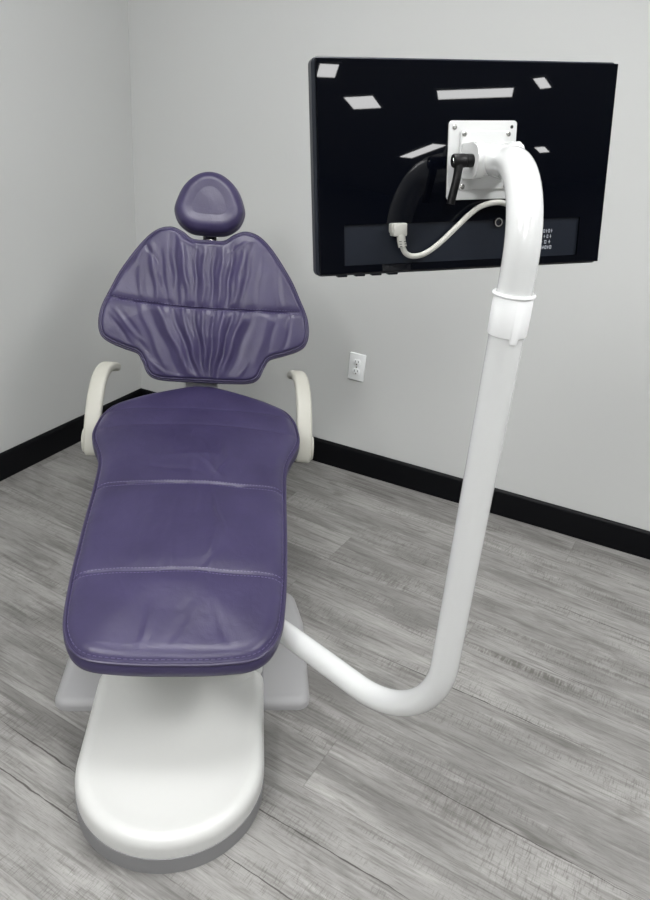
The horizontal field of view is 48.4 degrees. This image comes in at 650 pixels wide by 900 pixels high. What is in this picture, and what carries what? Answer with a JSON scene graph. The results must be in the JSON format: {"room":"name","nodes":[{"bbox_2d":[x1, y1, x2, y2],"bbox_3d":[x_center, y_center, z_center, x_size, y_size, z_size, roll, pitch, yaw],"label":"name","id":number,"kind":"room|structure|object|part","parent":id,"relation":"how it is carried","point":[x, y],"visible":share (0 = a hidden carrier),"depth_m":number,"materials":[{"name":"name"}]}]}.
{"room":"dental clinic","nodes":[
{"label":"dental clinic","id":0,"kind":"room"},
{"bbox_2d":[0,0,140,452],"bbox_3d":[-2.262,-0.207,0.248,0.100,2.700,6.600,16,28,21],"label":"wall","id":1,"kind":"structure","parent":0,"point":[68,228],"depth_m":2.76,"materials":[{"name":"grey paint"}]},
{"bbox_2d":[0,388,141,480],"bbox_3d":[-2.316,0.965,0.800,0.012,0.110,6.600,16,28,21],"label":"baseboard","id":2,"kind":"structure","parent":1,"relation":"attached to","point":[28,453],"depth_m":2.99,"materials":[{"name":"black"}]},
{"bbox_2d":[0,441,649,899],"bbox_3d":[2.429,2.414,-1.047,10.800,0.080,6.800,16,28,21],"label":"floor","id":3,"kind":"structure","parent":0,"point":[530,778],"depth_m":1.88,"materials":[{"name":"grey laminate"}]},
{"bbox_2d":[55,172,313,873],"bbox_3d":[-0.351,-0.019,1.914,0.706,1.202,1.568,2,26,-6],"label":"dental chair","id":4,"kind":"object","parent":3,"relation":"on","point":[178,603],"visible":1,"depth_m":1.81,"materials":[{"name":"purple leather"}]},
{"bbox_3d":[-0.700,-0.142,2.271,0.056,0.227,0.280,5,26,-1],"label":"armrest","id":5,"kind":"part","parent":4,"relation":"part of","materials":[{"name":"grey plastic"}]},
{"bbox_2d":[63,386,299,676],"bbox_3d":[-0.358,0.135,1.926,0.604,0.254,1.055,2,26,-6],"label":"seat cushion","id":6,"kind":"object","parent":4,"relation":"on","point":[179,568],"depth_m":1.76,"materials":[{"name":"purple leather"}]},
{"bbox_3d":[-0.384,0.554,2.073,0.656,0.031,0.474,2,26,-6],"label":"plate","id":7,"kind":"part","parent":4,"relation":"part of","materials":[{"name":"grey paint"}]},
{"bbox_3d":[-0.381,-0.458,2.316,0.665,0.450,0.250,2,26,-6],"label":"backrest","id":8,"kind":"part","parent":4,"relation":"part of","materials":[{"name":"purple leather"}]},
{"bbox_3d":[-0.381,-0.629,2.378,0.030,0.270,0.120,2,26,-6],"label":"headrest stem","id":9,"kind":"part","parent":4,"relation":"part of","materials":[{"name":"silver metal"}]},
{"bbox_3d":[-0.082,-0.120,2.340,0.056,0.227,0.280,0,27,-11],"label":"armrest","id":10,"kind":"part","parent":4,"relation":"part of","materials":[{"name":"grey plastic"}]},
{"bbox_2d":[280,121,543,716],"bbox_3d":[0.123,-0.027,1.441,0.604,1.173,0.263,27,34,37],"label":"monitor arm","id":11,"kind":"object","parent":4,"relation":"attached to","point":[485,159],"visible":0.97,"depth_m":1.17,"materials":[{"name":"white metal"}]},
{"bbox_3d":[0.211,-0.433,1.174,0.016,0.067,0.028,16,28,21],"label":"lever handle","id":12,"kind":"part","parent":11,"relation":"part of","materials":[{"name":"black plastic"}]},
{"bbox_2d":[308,56,617,277],"bbox_3d":[0.241,-0.480,1.240,0.562,0.370,0.072,-3,27,-15],"label":"computer monitor","id":13,"kind":"object","parent":11,"relation":"attached to","point":[379,126],"visible":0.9,"depth_m":1.21,"materials":[{"name":"black plastic"}]},
{"bbox_2d":[389,200,505,258],"bbox_3d":[0.225,-0.379,1.241,0.234,0.102,0.031,-2,27,-14],"label":"power cable","id":14,"kind":"object","parent":13,"relation":"attached to","point":[399,230],"visible":0.91,"depth_m":1.23,"materials":[{"name":"white plastic"}]},
{"bbox_3d":[0.265,-0.490,1.224,0.111,0.131,0.088,16,28,21],"label":"mounting plate","id":15,"kind":"part","parent":11,"relation":"part of","materials":[{"name":"white metal"}]},
{"bbox_3d":[0.270,-0.489,1.222,0.098,0.097,0.016,-3,27,-15],"label":"hinge plate","id":16,"kind":"part","parent":11,"relation":"part of","materials":[{"name":"white"}]},
{"bbox_2d":[128,0,649,530],"bbox_3d":[3.991,-0.060,1.097,10.800,2.700,0.100,16,28,21],"label":"wall","id":17,"kind":"structure","parent":0,"point":[221,87],"depth_m":2.69,"materials":[{"name":"grey paint"}]},
{"bbox_2d":[348,352,365,381],"bbox_3d":[0.129,-0.337,2.938,0.070,0.114,0.009,16,28,21],"label":"electrical outlet","id":18,"kind":"object","parent":17,"relation":"attached to","point":[357,361],"visible":1,"depth_m":2.93,"materials":[{"name":"white plastic"}]},
{"bbox_2d":[352,368,359,374],"bbox_3d":[0.126,-0.319,2.944,0.034,0.028,0.003,16,28,21],"label":"receptacle","id":19,"kind":"object","parent":18,"relation":"attached to","point":[355,371],"depth_m":2.94,"materials":[{"name":"white plastic"}]},
{"bbox_2d":[353,359,360,365],"bbox_3d":[0.129,-0.353,2.927,0.034,0.028,0.003,16,28,21],"label":"receptacle","id":20,"kind":"object","parent":18,"relation":"attached to","point":[356,362],"depth_m":2.92,"materials":[{"name":"white plastic"}]},
{"bbox_2d":[141,388,649,559],"bbox_3d":[3.862,1.117,1.623,10.600,0.110,0.012,16,28,21],"label":"baseboard","id":21,"kind":"structure","parent":17,"relation":"attached to","point":[604,532],"depth_m":2.87,"materials":[{"name":"black"}]}
]}

